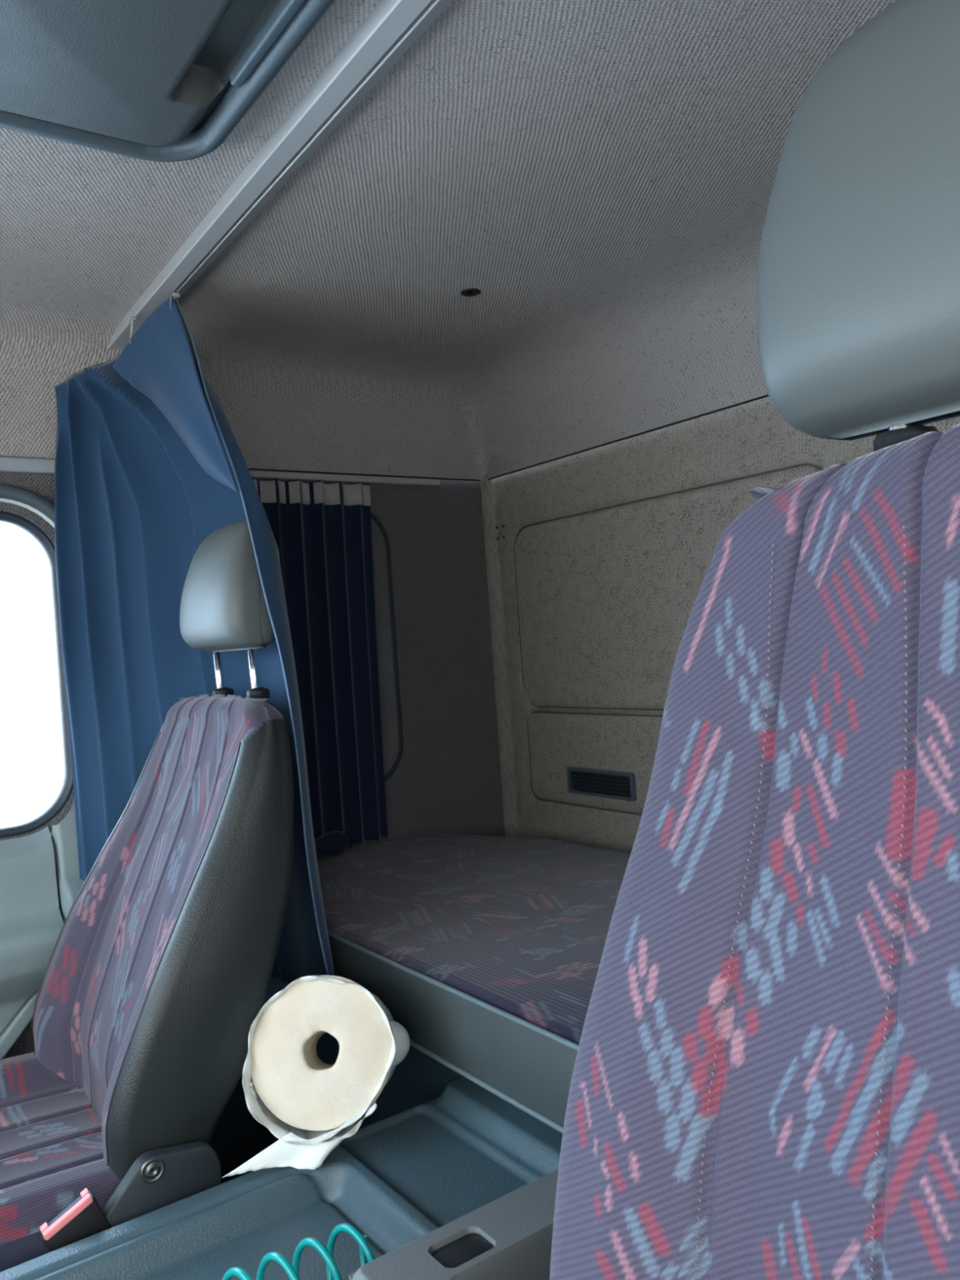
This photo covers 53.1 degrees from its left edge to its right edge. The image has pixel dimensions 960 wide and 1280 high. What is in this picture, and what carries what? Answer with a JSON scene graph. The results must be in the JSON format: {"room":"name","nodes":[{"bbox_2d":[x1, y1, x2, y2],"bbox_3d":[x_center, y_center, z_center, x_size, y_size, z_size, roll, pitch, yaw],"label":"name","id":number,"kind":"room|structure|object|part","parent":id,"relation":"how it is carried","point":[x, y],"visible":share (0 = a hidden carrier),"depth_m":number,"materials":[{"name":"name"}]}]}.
{"room":"vehicle interior","nodes":[
{"label":"vehicle interior","id":0,"kind":"room"},
{"bbox_2d":[0,470,505,1059],"bbox_3d":[-0.812,0.433,1.680,2.150,1.550,0.010,-4,0,-36],"label":"wall","id":1,"kind":"structure","parent":0,"point":[446,779],"depth_m":2.20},
{"bbox_2d":[0,456,55,474],"bbox_3d":[-1.153,-0.285,1.458,1.260,0.026,0.018,-4,0,-36],"label":"trim","id":2,"kind":"structure","parent":1,"relation":"attached to","point":[7,464],"depth_m":1.70,"materials":[{"name":"grey plastic"}]},
{"bbox_2d":[0,483,73,848],"bbox_3d":[-1.170,0.082,1.456,1.120,0.662,0.068,-4,0,-36],"label":"window","id":3,"kind":"structure","parent":1,"relation":"in","point":[33,501],"depth_m":1.73,"materials":[{"name":"rubber"}]},
{"bbox_2d":[0,795,84,1059],"bbox_3d":[-1.027,0.675,1.445,1.260,0.797,0.102,-4,0,-36],"label":"door","id":4,"kind":"structure","parent":1,"relation":"in","point":[32,922],"depth_m":1.63,"materials":[{"name":"plastic"}]},
{"bbox_3d":[-1.136,0.564,1.373,1.012,0.414,0.102,-4,0,-36],"label":"panel","id":5,"kind":"part","parent":4,"relation":"part of","materials":[{"name":"plastic"}]},
{"bbox_3d":[-0.616,0.646,1.742,0.244,0.797,0.088,-4,0,-36],"label":"pillar trim","id":6,"kind":"part","parent":4,"relation":"part of","materials":[{"name":"plastic"}]},
{"bbox_2d":[209,1073,279,1183],"bbox_3d":[-0.810,0.984,1.603,1.960,0.450,0.068,-4,0,-36],"label":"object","id":7,"kind":"structure","parent":1,"relation":"attached to","point":[237,1137],"depth_m":1.82,"materials":[{"name":"plastic"}]},
{"bbox_2d":[248,470,439,486],"bbox_3d":[-0.352,-0.343,2.031,0.632,0.014,0.020,-4,0,-36],"label":"rail","id":8,"kind":"object","parent":1,"relation":"attached to","point":[255,474],"visible":0.56,"depth_m":2.06,"materials":[{"name":"plastic"}]},
{"bbox_2d":[252,478,387,857],"bbox_3d":[-0.364,0.056,1.911,0.439,0.764,0.108,-4,0,-36],"label":"curtain","id":9,"kind":"object","parent":8,"relation":"hanging from","point":[322,531],"visible":0.39,"depth_m":1.99,"materials":[{"name":"blue fabric"}]},
{"bbox_2d":[370,511,403,782],"bbox_3d":[-0.361,0.020,2.017,0.432,0.622,0.012,-4,0,-36],"label":"window","id":10,"kind":"structure","parent":1,"relation":"in","point":[373,516],"depth_m":2.13,"materials":[{"name":"plastic"}]},
{"bbox_2d":[0,0,895,481],"bbox_3d":[-0.227,-0.474,0.777,2.146,0.223,2.206,-4,0,-36],"label":"ceiling","id":11,"kind":"structure","parent":0,"point":[602,173],"depth_m":1.43,"materials":[{"name":"grey fabric"}]},
{"bbox_2d":[0,0,335,162],"bbox_3d":[-0.404,-0.548,0.537,0.819,0.046,0.885,-4,0,-36],"label":"roof hatch","id":12,"kind":"object","parent":11,"relation":"attached to","point":[163,81],"visible":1,"depth_m":0.92,"materials":[{"name":"plastic"}]},
{"bbox_2d":[108,0,453,349],"bbox_3d":[-0.141,-0.579,1.004,0.054,0.028,1.852,-4,0,-34],"label":"track","id":13,"kind":"object","parent":11,"relation":"attached to","point":[392,28],"visible":0.9,"depth_m":1.08,"materials":[{"name":"metal"}]},
{"bbox_2d":[53,292,334,983],"bbox_3d":[-0.460,0.012,1.550,0.597,1.100,0.160,-4,0,38],"label":"curtain","id":14,"kind":"object","parent":13,"relation":"hanging from","point":[149,462],"visible":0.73,"depth_m":1.65,"materials":[{"name":"blue fabric"}]},
{"bbox_2d":[461,288,480,296],"bbox_3d":[-0.016,-0.599,1.658,0.034,0.006,0.034,-4,0,-36],"label":"grommet","id":15,"kind":"object","parent":11,"relation":"attached to","point":[469,291],"visible":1,"depth_m":1.66,"materials":[{"name":"black plastic"}]},
{"bbox_2d":[480,396,959,853],"bbox_3d":[0.710,0.326,1.407,0.037,1.550,2.210,-4,0,-36],"label":"wall","id":16,"kind":"structure","parent":0,"point":[598,560],"depth_m":1.99,"materials":[{"name":"beige plastic"}]},
{"bbox_2d":[566,766,636,801],"bbox_3d":[0.253,0.301,2.019,0.012,0.057,0.204,-4,0,-36],"label":"air vent","id":17,"kind":"object","parent":16,"relation":"in","point":[620,785],"visible":1,"depth_m":2.01,"materials":[{"name":"plastic"}]},
{"bbox_3d":[-0.111,1.186,0.777,2.150,0.050,2.210,-4,0,-36],"label":"floor","id":18,"kind":"structure","parent":0,"visible":0},
{"bbox_2d":[0,519,293,1271],"bbox_3d":[-0.603,0.517,1.243,0.749,1.352,0.541,-4,0,-36],"label":"passenger seat","id":19,"kind":"object","parent":18,"relation":"on","point":[155,982],"visible":0.98,"depth_m":1.24,"materials":[{"name":"fabric"}]},
{"bbox_2d":[0,1231,48,1271],"bbox_3d":[-0.687,0.724,1.183,0.516,0.182,0.506,-4,0,-36],"label":"cushion","id":20,"kind":"object","parent":19,"relation":"on","point":[16,1247],"depth_m":1.02,"materials":[{"name":"fabric"}]},
{"bbox_2d":[0,1052,120,1244],"bbox_3d":[-0.691,0.670,1.183,0.500,0.098,0.490,-4,0,-36],"label":"cushion","id":21,"kind":"object","parent":19,"relation":"on","point":[53,1150],"depth_m":1.24,"materials":[{"name":"fabric"}]},
{"bbox_3d":[-0.594,0.428,1.504,0.217,0.548,0.021,-4,0,-27],"label":"seam cord","id":22,"kind":"part","parent":19,"relation":"part of","materials":[{"name":"fabric"}]},
{"bbox_3d":[-0.456,0.390,1.364,0.279,0.607,0.425,-4,0,-36],"label":"backrest","id":23,"kind":"part","parent":19,"relation":"part of","materials":[{"name":"fabric"}]},
{"bbox_3d":[-0.367,0.412,1.187,0.217,0.548,0.021,-4,0,-45],"label":"seam cord","id":24,"kind":"part","parent":19,"relation":"part of","materials":[{"name":"black plastic"}]},
{"bbox_3d":[-0.406,0.062,1.503,0.018,0.109,0.012,-4,0,-36],"label":"headrest post","id":25,"kind":"part","parent":19,"relation":"part of","materials":[{"name":"silver metal"}]},
{"bbox_3d":[-0.325,0.057,1.389,0.018,0.109,0.012,-4,0,-36],"label":"headrest post","id":26,"kind":"part","parent":19,"relation":"part of","materials":[{"name":"silver metal"}]},
{"bbox_2d":[0,1076,562,1279],"bbox_3d":[-0.395,0.893,0.657,1.422,0.570,0.620,-4,0,-36],"label":"tray","id":27,"kind":"object","parent":18,"relation":"on","point":[402,1177],"visible":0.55,"depth_m":1.07,"materials":[{"name":"grey plastic"}]},
{"bbox_2d":[222,1222,375,1279],"bbox_3d":[-0.298,0.613,0.818,0.468,0.075,0.068,-4,0,-31],"label":"coiled hose","id":28,"kind":"object","parent":27,"relation":"on","point":[366,1254],"visible":0.9,"depth_m":0.90,"materials":[{"name":"teal plastic"}]},
{"bbox_2d":[222,975,409,1177],"bbox_3d":[-0.190,0.515,1.198,0.201,0.208,0.219,-4,0,7],"label":"paper roll","id":29,"kind":"object","parent":27,"relation":"on","point":[310,1106],"visible":1,"depth_m":1.15,"materials":[{"name":"white paper"}]},
{"bbox_2d":[348,1168,558,1279],"bbox_3d":[0.088,0.543,0.770,0.302,0.096,0.238,-4,0,-36],"label":"console","id":30,"kind":"object","parent":27,"relation":"on","point":[509,1237],"visible":0.4,"depth_m":0.80,"materials":[{"name":"plastic"}]},
{"bbox_2d":[265,977,463,1128],"bbox_3d":[0.469,0.818,1.215,0.633,0.602,2.178,-4,0,-36],"label":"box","id":31,"kind":"object","parent":18,"relation":"on","point":[419,1079],"visible":0.02,"depth_m":1.47,"materials":[{"name":"plastic"}]},
{"bbox_2d":[316,832,631,1133],"bbox_3d":[0.394,0.451,1.184,0.675,0.126,2.177,-4,0,-36],"label":"bunk bed","id":32,"kind":"object","parent":31,"relation":"on","point":[487,951],"visible":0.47,"depth_m":1.38,"materials":[{"name":"fabric"}]},
{"bbox_3d":[0.394,0.452,1.184,0.675,0.118,2.177,-4,0,-36],"label":"mattress","id":33,"kind":"part","parent":32,"relation":"part of","materials":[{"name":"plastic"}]},
{"bbox_2d":[549,0,959,1279],"bbox_3d":[0.061,0.415,0.281,0.656,1.464,0.506,-4,0,-36],"label":"seat","id":34,"kind":"object","parent":18,"relation":"on","point":[765,1083],"visible":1,"depth_m":0.49,"materials":[{"name":"fabric"}]},
{"bbox_3d":[0.234,0.223,0.415,0.193,0.647,0.480,-4,0,-36],"label":"backrest","id":35,"kind":"part","parent":34,"relation":"part of","materials":[{"name":"fabric"}]},
{"bbox_3d":[0.225,-0.097,0.510,0.018,0.053,0.012,-4,0,-36],"label":"headrest post","id":36,"kind":"part","parent":34,"relation":"part of","materials":[{"name":"silver metal"}]}
]}

